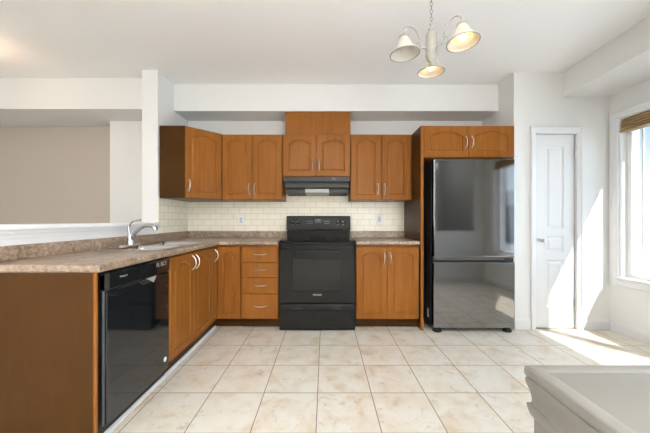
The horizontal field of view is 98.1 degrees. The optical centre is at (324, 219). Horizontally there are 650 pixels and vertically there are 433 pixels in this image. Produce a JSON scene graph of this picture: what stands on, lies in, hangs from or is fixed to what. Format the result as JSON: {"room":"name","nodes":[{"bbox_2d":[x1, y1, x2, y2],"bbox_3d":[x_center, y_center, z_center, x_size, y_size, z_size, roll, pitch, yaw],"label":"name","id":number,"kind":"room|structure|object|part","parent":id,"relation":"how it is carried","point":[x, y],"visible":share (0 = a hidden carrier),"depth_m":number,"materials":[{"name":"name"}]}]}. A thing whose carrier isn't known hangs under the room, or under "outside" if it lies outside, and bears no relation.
{"room":"kitchen","nodes":[
{"label":"kitchen","id":0,"kind":"room"},
{"bbox_2d":[0,127,109,223],"bbox_3d":[-3.460,-0.080,3.630,3.480,2.400,0.100,0,0,0],"label":"wall","id":1,"kind":"structure","parent":0,"point":[49,175],"depth_m":3.58,"materials":[{"name":"beige paint"}]},
{"bbox_2d":[110,121,141,222],"bbox_3d":[-2.209,-0.032,3.485,0.722,2.304,0.230,0,0,0],"label":"wall pier","id":2,"kind":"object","parent":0,"point":[125,136],"visible":0.29,"depth_m":3.37,"materials":[{"name":"white paint"}]},
{"bbox_2d":[142,70,187,221],"bbox_3d":[-1.769,-0.198,3.224,0.158,2.635,0.752,0,0,0],"label":"column","id":3,"kind":"structure","parent":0,"point":[157,90],"depth_m":2.85,"materials":[{"name":"white paint"}]},
{"bbox_2d":[0,196,187,245],"bbox_3d":[-1.765,0.440,1.431,0.166,1.360,4.062,0,0,0],"label":"wall","id":4,"kind":"structure","parent":3,"relation":"attached to","point":[172,214],"depth_m":2.88,"materials":[{"name":"tile"}]},
{"bbox_2d":[0,226,159,238],"bbox_3d":[-1.679,0.079,1.123,0.023,0.042,3.446,0,0,0],"label":"trim","id":5,"kind":"structure","parent":4,"relation":"attached to","point":[55,232],"depth_m":1.79,"materials":[{"name":"white wood"}]},
{"bbox_2d":[0,222,160,230],"bbox_3d":[-1.766,0.042,1.123,0.223,0.033,3.446,0,0,0],"label":"trim","id":6,"kind":"structure","parent":4,"relation":"on","point":[3,227],"depth_m":1.81,"materials":[{"name":"white"}]},
{"bbox_2d":[0,0,649,84],"bbox_3d":[-1.000,-1.565,0.550,8.400,0.100,6.500,0,0,0],"label":"ceiling","id":7,"kind":"structure","parent":0,"point":[189,42],"depth_m":2.33,"materials":[{"name":"white paint"}]},
{"bbox_2d":[0,78,141,126],"bbox_3d":[-3.474,-1.349,3.304,3.252,0.331,0.591,0,0,0],"label":"beam","id":8,"kind":"structure","parent":7,"relation":"attached to","point":[24,102],"depth_m":3.01,"materials":[{"name":"white paint"}]},
{"bbox_2d":[174,85,497,120],"bbox_3d":[0.123,-1.367,3.312,3.627,0.296,0.316,0,0,0],"label":"bulkhead","id":9,"kind":"object","parent":7,"relation":"attached to","point":[191,102],"visible":0.93,"depth_m":3.15,"materials":[{"name":"white paint"}]},
{"bbox_2d":[390,0,480,77],"bbox_3d":[0.654,-1.248,1.818,0.491,0.533,0.515,0,0,0],"label":"chandelier","id":10,"kind":"object","parent":7,"relation":"hanging from","point":[464,38],"visible":1,"depth_m":1.77,"materials":[{"name":"white glass"}]},
{"bbox_3d":[0.500,-1.088,1.768,0.177,0.110,0.177,0,0,0],"label":"lamp shade","id":11,"kind":"part","parent":10,"relation":"part of","materials":[{"name":"white glass"}]},
{"bbox_3d":[0.569,-1.152,1.780,0.163,0.141,0.008,0,0,-10],"label":"arm","id":12,"kind":"part","parent":10,"relation":"part of","materials":[{"name":"beige metal"}]},
{"bbox_3d":[0.744,-1.088,1.984,0.177,0.109,0.177,0,0,0],"label":"lamp shade","id":13,"kind":"part","parent":10,"relation":"part of","materials":[{"name":"white glass"}]},
{"bbox_3d":[0.679,-1.366,1.800,0.013,0.249,0.013,0,0,-45],"label":"chain","id":14,"kind":"part","parent":10,"relation":"part of","materials":[{"name":"silver metal"}]},
{"bbox_3d":[0.752,-1.152,1.716,0.008,0.141,0.163,0,0,-41],"label":"arm","id":15,"kind":"part","parent":10,"relation":"part of","materials":[{"name":"beige metal"}]},
{"bbox_3d":[0.806,-1.094,1.653,0.062,0.083,0.062,0,0,0],"label":"bulb","id":16,"kind":"part","parent":10,"relation":"part of","materials":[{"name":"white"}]},
{"bbox_3d":[0.808,-1.088,1.652,0.177,0.110,0.177,0,0,0],"label":"lamp shade","id":17,"kind":"part","parent":10,"relation":"part of","materials":[{"name":"white glass"}]},
{"bbox_2d":[563,15,649,95],"bbox_3d":[2.655,-1.391,1.670,0.570,0.249,2.440,0,0,0],"label":"bulkhead","id":18,"kind":"object","parent":7,"relation":"attached to","point":[623,63],"visible":1,"depth_m":2.47,"materials":[{"name":"white paint"}]},
{"bbox_2d":[188,121,481,236],"bbox_3d":[0.073,-0.198,3.516,3.727,2.635,0.108,0,0,0],"label":"wall","id":19,"kind":"structure","parent":0,"point":[202,216],"depth_m":3.46,"materials":[{"name":"tile"}]},
{"bbox_2d":[160,126,228,201],"bbox_3d":[-1.411,-0.590,3.154,0.533,0.736,0.611,0,0,0],"label":"upper cabinet","id":20,"kind":"object","parent":19,"relation":"attached to","point":[190,157],"visible":1,"depth_m":2.89,"materials":[{"name":"brown wood"}]},
{"bbox_3d":[-1.283,-0.589,2.993,0.019,0.726,0.378,0,0,45],"label":"door","id":21,"kind":"part","parent":20,"relation":"part of","materials":[{"name":"brown wood"}]},
{"bbox_2d":[238,215,243,224],"bbox_3d":[-1.030,0.002,3.458,0.072,0.116,0.008,0,0,0],"label":"wall outlet","id":22,"kind":"object","parent":19,"relation":"attached to","point":[240,217],"visible":1,"depth_m":3.46,"materials":[{"name":"white plastic"}]},
{"bbox_2d":[222,135,285,201],"bbox_3d":[-0.812,-0.587,3.277,0.668,0.730,0.366,0,0,0],"label":"upper cabinet","id":23,"kind":"object","parent":19,"relation":"attached to","point":[252,165],"visible":1,"depth_m":3.13,"materials":[{"name":"brown wood"}]},
{"bbox_3d":[-0.977,-0.587,3.139,0.330,0.724,0.019,0,0,0],"label":"door","id":24,"kind":"part","parent":23,"relation":"part of","materials":[{"name":"brown wood"}]},
{"bbox_3d":[-0.644,-0.587,3.139,0.328,0.724,0.019,0,0,0],"label":"door","id":25,"kind":"part","parent":23,"relation":"part of","materials":[{"name":"brown wood"}]},
{"bbox_2d":[283,135,349,176],"bbox_3d":[-0.097,-0.716,3.277,0.754,0.472,0.366,0,0,0],"label":"upper cabinet","id":26,"kind":"object","parent":19,"relation":"attached to","point":[303,155],"visible":1,"depth_m":3.13,"materials":[{"name":"brown wood"}]},
{"bbox_3d":[-0.283,-0.717,3.139,0.366,0.462,0.019,0,0,0],"label":"door","id":27,"kind":"part","parent":26,"relation":"part of","materials":[{"name":"brown wood"}]},
{"bbox_2d":[283,177,349,195],"bbox_3d":[-0.096,-0.384,3.285,0.744,0.187,0.345,0,0,0],"label":"range hood","id":28,"kind":"object","parent":26,"relation":"attached to","point":[294,186],"visible":1,"depth_m":3.17,"materials":[{"name":"black metal"}]},
{"bbox_2d":[286,112,349,134],"bbox_3d":[-0.079,-1.085,3.314,0.730,0.263,0.292,0,0,0],"label":"box","id":29,"kind":"object","parent":26,"relation":"on","point":[297,123],"visible":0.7,"depth_m":3.17,"materials":[{"name":"brown wood"}]},
{"bbox_3d":[0.090,-0.717,3.139,0.368,0.462,0.019,0,0,0],"label":"door","id":30,"kind":"part","parent":26,"relation":"part of","materials":[{"name":"brown wood"}]},
{"bbox_2d":[376,215,381,223],"bbox_3d":[0.667,-0.008,3.458,0.072,0.116,0.008,0,0,0],"label":"wall outlet","id":31,"kind":"object","parent":19,"relation":"attached to","point":[378,217],"visible":1,"depth_m":3.46,"materials":[{"name":"white plastic"}]},
{"bbox_2d":[348,135,411,201],"bbox_3d":[0.626,-0.587,3.277,0.684,0.730,0.366,0,0,0],"label":"upper cabinet","id":32,"kind":"object","parent":19,"relation":"attached to","point":[380,165],"visible":1,"depth_m":3.13,"materials":[{"name":"brown wood"}]},
{"bbox_3d":[0.453,-0.587,3.139,0.330,0.724,0.019,0,0,0],"label":"door","id":33,"kind":"part","parent":32,"relation":"part of","materials":[{"name":"brown wood"}]},
{"bbox_3d":[0.791,-0.587,3.139,0.314,0.724,0.019,0,0,0],"label":"door","id":34,"kind":"part","parent":32,"relation":"part of","materials":[{"name":"brown wood"}]},
{"bbox_2d":[424,126,513,164],"bbox_3d":[1.468,-0.795,3.142,0.929,0.326,0.636,0,0,0],"label":"upper cabinet","id":35,"kind":"object","parent":19,"relation":"attached to","point":[440,142],"visible":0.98,"depth_m":2.86,"materials":[{"name":"brown wood"}]},
{"bbox_3d":[1.230,-0.796,2.869,0.452,0.320,0.019,0,0,0],"label":"door","id":36,"kind":"part","parent":35,"relation":"part of","materials":[{"name":"brown wood"}]},
{"bbox_3d":[1.686,-0.796,2.869,0.452,0.320,0.019,0,0,0],"label":"door","id":37,"kind":"part","parent":35,"relation":"part of","materials":[{"name":"brown wood"}]},
{"bbox_2d":[110,320,649,432],"bbox_3d":[-1.000,1.160,0.550,8.400,0.080,6.500,0,0,0],"label":"floor","id":38,"kind":"structure","parent":0,"point":[238,379],"depth_m":1.97,"materials":[{"name":"tile"}]},
{"bbox_2d":[0,273,97,432],"bbox_3d":[-1.382,0.688,1.364,0.556,0.865,0.016,0,0,0],"label":"end panel","id":39,"kind":"object","parent":38,"relation":"on","point":[49,321],"visible":1,"depth_m":1.36,"materials":[{"name":"brown wood"}]},
{"bbox_2d":[98,258,169,432],"bbox_3d":[-1.380,0.693,1.713,0.560,0.855,0.590,0,0,0],"label":"dishwasher","id":40,"kind":"object","parent":38,"relation":"on","point":[133,300],"visible":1,"depth_m":1.61,"materials":[{"name":"black metal"}]},
{"bbox_3d":[-1.120,0.700,1.424,0.011,0.680,0.011,0,0,-22],"label":"edge trim","id":41,"kind":"part","parent":40,"relation":"part of","materials":[{"name":"grey metal"}]},
{"bbox_3d":[-1.120,0.315,1.712,0.036,0.090,0.587,0,0,0],"label":"control panel","id":42,"kind":"part","parent":40,"relation":"part of","materials":[{"name":"black plastic"}]},
{"bbox_3d":[-1.107,0.383,1.746,0.005,0.030,0.145,0,0,0],"label":"pocket handle","id":43,"kind":"part","parent":40,"relation":"part of","materials":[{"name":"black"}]},
{"bbox_2d":[104,326,216,432],"bbox_3d":[-1.141,1.111,2.172,0.019,0.019,1.545,0,0,0],"label":"trim","id":44,"kind":"structure","parent":38,"relation":"on","point":[120,419],"depth_m":1.86,"materials":[{"name":"white wood"}]},
{"bbox_2d":[164,247,211,373],"bbox_3d":[-1.365,0.688,2.386,0.591,0.865,0.748,0,0,0],"label":"base cabinet","id":45,"kind":"object","parent":38,"relation":"on","point":[190,273],"visible":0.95,"depth_m":2.28,"materials":[{"name":"brown wood"}]},
{"bbox_3d":[-1.115,0.642,2.196,0.019,0.745,0.365,0,0,0],"label":"door","id":46,"kind":"part","parent":45,"relation":"part of","materials":[{"name":"brown wood"}]},
{"bbox_3d":[-1.115,0.642,2.571,0.019,0.745,0.375,0,0,0],"label":"door","id":47,"kind":"part","parent":45,"relation":"part of","materials":[{"name":"brown wood"}]},
{"bbox_2d":[207,245,242,331],"bbox_3d":[-1.264,0.688,3.101,0.792,0.865,0.678,0,0,0],"label":"base cabinet","id":48,"kind":"object","parent":38,"relation":"on","point":[226,259],"visible":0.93,"depth_m":2.89,"materials":[{"name":"brown wood"}]},
{"bbox_2d":[0,231,285,272],"bbox_3d":[-1.083,0.196,2.405,1.213,0.119,2.110,0,0,0],"label":"countertop","id":49,"kind":"structure","parent":48,"relation":"on","point":[74,256],"depth_m":1.80,"materials":[{"name":"laminate"}]},
{"bbox_2d":[118,219,157,246],"bbox_3d":[-1.475,0.100,2.275,0.251,0.218,0.230,0,0,0],"label":"faucet","id":50,"kind":"object","parent":49,"relation":"on","point":[130,236],"visible":1,"depth_m":2.26,"materials":[{"name":"grey metal"}]},
{"bbox_3d":[-1.572,0.203,2.275,0.052,0.012,0.230,0,0,0],"label":"deck plate","id":51,"kind":"part","parent":50,"relation":"part of","materials":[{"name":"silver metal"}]},
{"bbox_3d":[-1.540,0.057,2.275,0.109,0.132,0.025,0,0,0],"label":"lever","id":52,"kind":"part","parent":50,"relation":"part of","materials":[{"name":"silver metal"}]},
{"bbox_3d":[-1.469,0.102,2.275,0.239,0.141,0.038,0,0,0],"label":"spout","id":53,"kind":"part","parent":50,"relation":"part of","materials":[{"name":"silver metal"}]},
{"bbox_2d":[94,242,205,250],"bbox_3d":[-1.367,0.293,2.340,0.475,0.168,0.770,0,0,0],"label":"sink","id":54,"kind":"object","parent":49,"relation":"in","point":[154,246],"visible":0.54,"depth_m":2.31,"materials":[{"name":"silver metal"}]},
{"bbox_3d":[-1.350,0.293,2.165,0.350,0.168,0.300,0,0,0],"label":"bowl","id":55,"kind":"part","parent":54,"relation":"part of","materials":[{"name":"silver metal"}]},
{"bbox_3d":[-1.350,0.293,2.510,0.350,0.168,0.330,0,0,0],"label":"bowl","id":56,"kind":"part","parent":54,"relation":"part of","materials":[{"name":"silver metal"}]},
{"bbox_3d":[-1.115,0.642,2.826,0.019,0.745,0.120,0,0,0],"label":"door","id":57,"kind":"part","parent":48,"relation":"part of","materials":[{"name":"brown wood"}]},
{"bbox_3d":[-0.984,0.646,2.900,0.228,0.738,0.019,0,0,0],"label":"door","id":58,"kind":"part","parent":48,"relation":"part of","materials":[{"name":"brown wood"}]},
{"bbox_2d":[241,243,280,326],"bbox_3d":[-0.672,0.688,3.147,0.388,0.865,0.586,0,0,0],"label":"base cabinet","id":59,"kind":"object","parent":38,"relation":"on","point":[260,303],"visible":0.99,"depth_m":2.89,"materials":[{"name":"brown wood"}]},
{"bbox_3d":[-0.667,0.886,2.900,0.371,0.257,0.019,0,0,0],"label":"drawer","id":60,"kind":"part","parent":59,"relation":"part of","materials":[{"name":"brown wood"}]},
{"bbox_3d":[-0.667,0.672,2.900,0.371,0.162,0.019,0,0,0],"label":"drawer","id":61,"kind":"part","parent":59,"relation":"part of","materials":[{"name":"brown wood"}]},
{"bbox_3d":[-0.667,0.511,2.900,0.371,0.149,0.019,0,0,0],"label":"drawer","id":62,"kind":"part","parent":59,"relation":"part of","materials":[{"name":"brown wood"}]},
{"bbox_3d":[-0.667,0.354,2.900,0.371,0.155,0.019,0,0,0],"label":"drawer","id":63,"kind":"part","parent":59,"relation":"part of","materials":[{"name":"brown wood"}]},
{"bbox_2d":[279,216,355,329],"bbox_3d":[-0.078,0.536,3.103,0.770,1.168,0.654,0,0,0],"label":"range","id":64,"kind":"object","parent":38,"relation":"on","point":[317,253],"visible":1,"depth_m":2.84,"materials":[{"name":"black metal"}]},
{"bbox_3d":[-0.078,0.546,2.862,0.764,0.588,0.044,0,0,0],"label":"oven door","id":65,"kind":"part","parent":64,"relation":"part of","materials":[{"name":"black ceramic"}]},
{"bbox_3d":[-0.078,0.981,2.863,0.764,0.258,0.042,0,0,0],"label":"drawer","id":66,"kind":"part","parent":64,"relation":"part of","materials":[{"name":"black metal"}]},
{"bbox_3d":[-0.078,0.277,2.812,0.737,0.042,0.073,0,0,0],"label":"handle","id":67,"kind":"part","parent":64,"relation":"part of","materials":[{"name":"black metal"}]},
{"bbox_2d":[279,237,355,241],"bbox_3d":[-0.078,0.216,3.098,0.770,0.023,0.524,0,0,0],"label":"cooktop","id":68,"kind":"object","parent":64,"relation":"in","point":[287,239],"depth_m":2.96,"materials":[{"name":"grey"}]},
{"bbox_3d":[-0.078,0.035,3.377,0.758,0.165,0.105,0,0,0],"label":"control panel","id":69,"kind":"part","parent":64,"relation":"part of","materials":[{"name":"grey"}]},
{"bbox_2d":[354,243,418,326],"bbox_3d":[0.643,0.688,3.147,0.650,0.865,0.586,0,0,0],"label":"base cabinet","id":70,"kind":"object","parent":38,"relation":"on","point":[386,276],"visible":0.98,"depth_m":2.89,"materials":[{"name":"brown wood"}]},
{"bbox_3d":[0.479,0.646,2.900,0.314,0.738,0.019,0,0,0],"label":"door","id":71,"kind":"part","parent":70,"relation":"part of","materials":[{"name":"brown wood"}]},
{"bbox_2d":[351,231,419,244],"bbox_3d":[0.643,0.196,3.163,0.654,0.119,0.595,0,0,0],"label":"countertop","id":72,"kind":"structure","parent":70,"relation":"on","point":[361,237],"depth_m":3.28,"materials":[{"name":"laminate"}]},
{"bbox_3d":[0.801,0.646,2.900,0.322,0.738,0.019,0,0,0],"label":"door","id":73,"kind":"part","parent":70,"relation":"part of","materials":[{"name":"brown wood"}]},
{"bbox_2d":[404,126,423,329],"bbox_3d":[0.986,0.081,3.163,0.028,2.078,0.606,0,0,0],"label":"panel","id":74,"kind":"object","parent":38,"relation":"on","point":[414,208],"visible":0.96,"depth_m":2.93,"materials":[{"name":"brown wood"}]},
{"bbox_2d":[424,157,514,332],"bbox_3d":[1.483,0.246,3.108,0.810,1.748,0.624,0,0,0],"label":"refrigerator","id":75,"kind":"object","parent":38,"relation":"on","point":[469,204],"visible":0.94,"depth_m":2.80,"materials":[{"name":"black"}]},
{"bbox_3d":[1.483,-0.120,2.830,0.810,0.976,0.064,0,0,0],"label":"door","id":76,"kind":"part","parent":75,"relation":"part of","materials":[{"name":"silver metal"}]},
{"bbox_3d":[1.483,0.748,2.830,0.810,0.655,0.064,0,0,0],"label":"freezer door","id":77,"kind":"part","parent":75,"relation":"part of","materials":[{"name":"silver metal"}]},
{"bbox_2d":[524,366,649,432],"bbox_3d":[1.000,0.760,0.266,0.899,0.720,1.031,0,0,0],"label":"console table","id":78,"kind":"object","parent":38,"relation":"on","point":[565,399],"visible":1,"depth_m":0.67,"materials":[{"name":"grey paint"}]},
{"bbox_2d":[482,72,609,328],"bbox_3d":[2.529,-0.198,3.230,1.183,2.635,0.680,0,0,0],"label":"wall","id":79,"kind":"structure","parent":0,"point":[526,100],"depth_m":2.89,"materials":[{"name":"white paint"}]},
{"bbox_2d":[530,126,583,329],"bbox_3d":[2.364,0.082,2.889,0.529,2.074,0.102,0,0,0],"label":"door","id":80,"kind":"structure","parent":79,"relation":"in","point":[556,152],"depth_m":2.90,"materials":[{"name":"white wood"}]},
{"bbox_3d":[2.215,0.205,2.872,0.054,0.054,0.067,0,0,0],"label":"knob","id":81,"kind":"part","parent":80,"relation":"part of","materials":[{"name":"silver metal"}]},
{"bbox_3d":[2.359,0.114,2.922,0.414,1.988,0.035,0,0,0],"label":"panel","id":82,"kind":"part","parent":80,"relation":"part of","materials":[{"name":"white wood"}]},
{"bbox_2d":[514,318,610,329],"bbox_3d":[2.429,1.064,2.882,0.983,0.112,0.016,0,0,0],"label":"baseboard","id":83,"kind":"structure","parent":79,"relation":"attached to","point":[520,323],"depth_m":2.87,"materials":[{"name":"white wood"}]},
{"bbox_2d":[610,79,649,331],"bbox_3d":[3.020,-0.198,0.705,0.200,2.635,4.610,0,0,0],"label":"wall","id":84,"kind":"structure","parent":0,"point":[629,306],"depth_m":2.70,"materials":[{"name":"white paint"}]},
{"bbox_2d":[609,99,649,292],"bbox_3d":[2.975,-0.211,1.760,0.170,1.731,2.225,0,0,0],"label":"window","id":85,"kind":"structure","parent":84,"relation":"in","point":[623,146],"depth_m":2.79,"materials":[{"name":"white"}]},
{"bbox_3d":[2.975,0.577,1.760,0.170,0.026,2.079,0,0,0],"label":"sill","id":86,"kind":"part","parent":85,"relation":"part of","materials":[{"name":"white wood"}]},
{"bbox_2d":[619,110,649,131],"bbox_3d":[2.958,-0.930,1.760,0.093,0.131,2.060,0,0,0],"label":"blind","id":87,"kind":"object","parent":85,"relation":"attached to","point":[642,120],"visible":1,"depth_m":2.66,"materials":[{"name":"brown wood"}]},
{"bbox_3d":[3.025,-0.213,2.331,0.060,1.567,0.922,0,0,0],"label":"sash frame","id":88,"kind":"part","parent":85,"relation":"part of","materials":[{"name":"white plastic"}]},
{"bbox_2d":[610,319,649,344],"bbox_3d":[2.912,1.064,1.662,0.016,0.112,2.424,0,0,0],"label":"baseboard","id":89,"kind":"structure","parent":84,"relation":"attached to","point":[627,330],"depth_m":2.68,"materials":[{"name":"white wood"}]},
{"label":"outside","id":90,"kind":"structure","parent":0,"visible":0},
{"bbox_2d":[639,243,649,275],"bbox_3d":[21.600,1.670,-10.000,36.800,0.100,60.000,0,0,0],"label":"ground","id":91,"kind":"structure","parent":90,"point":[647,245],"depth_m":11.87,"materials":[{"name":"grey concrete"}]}
]}

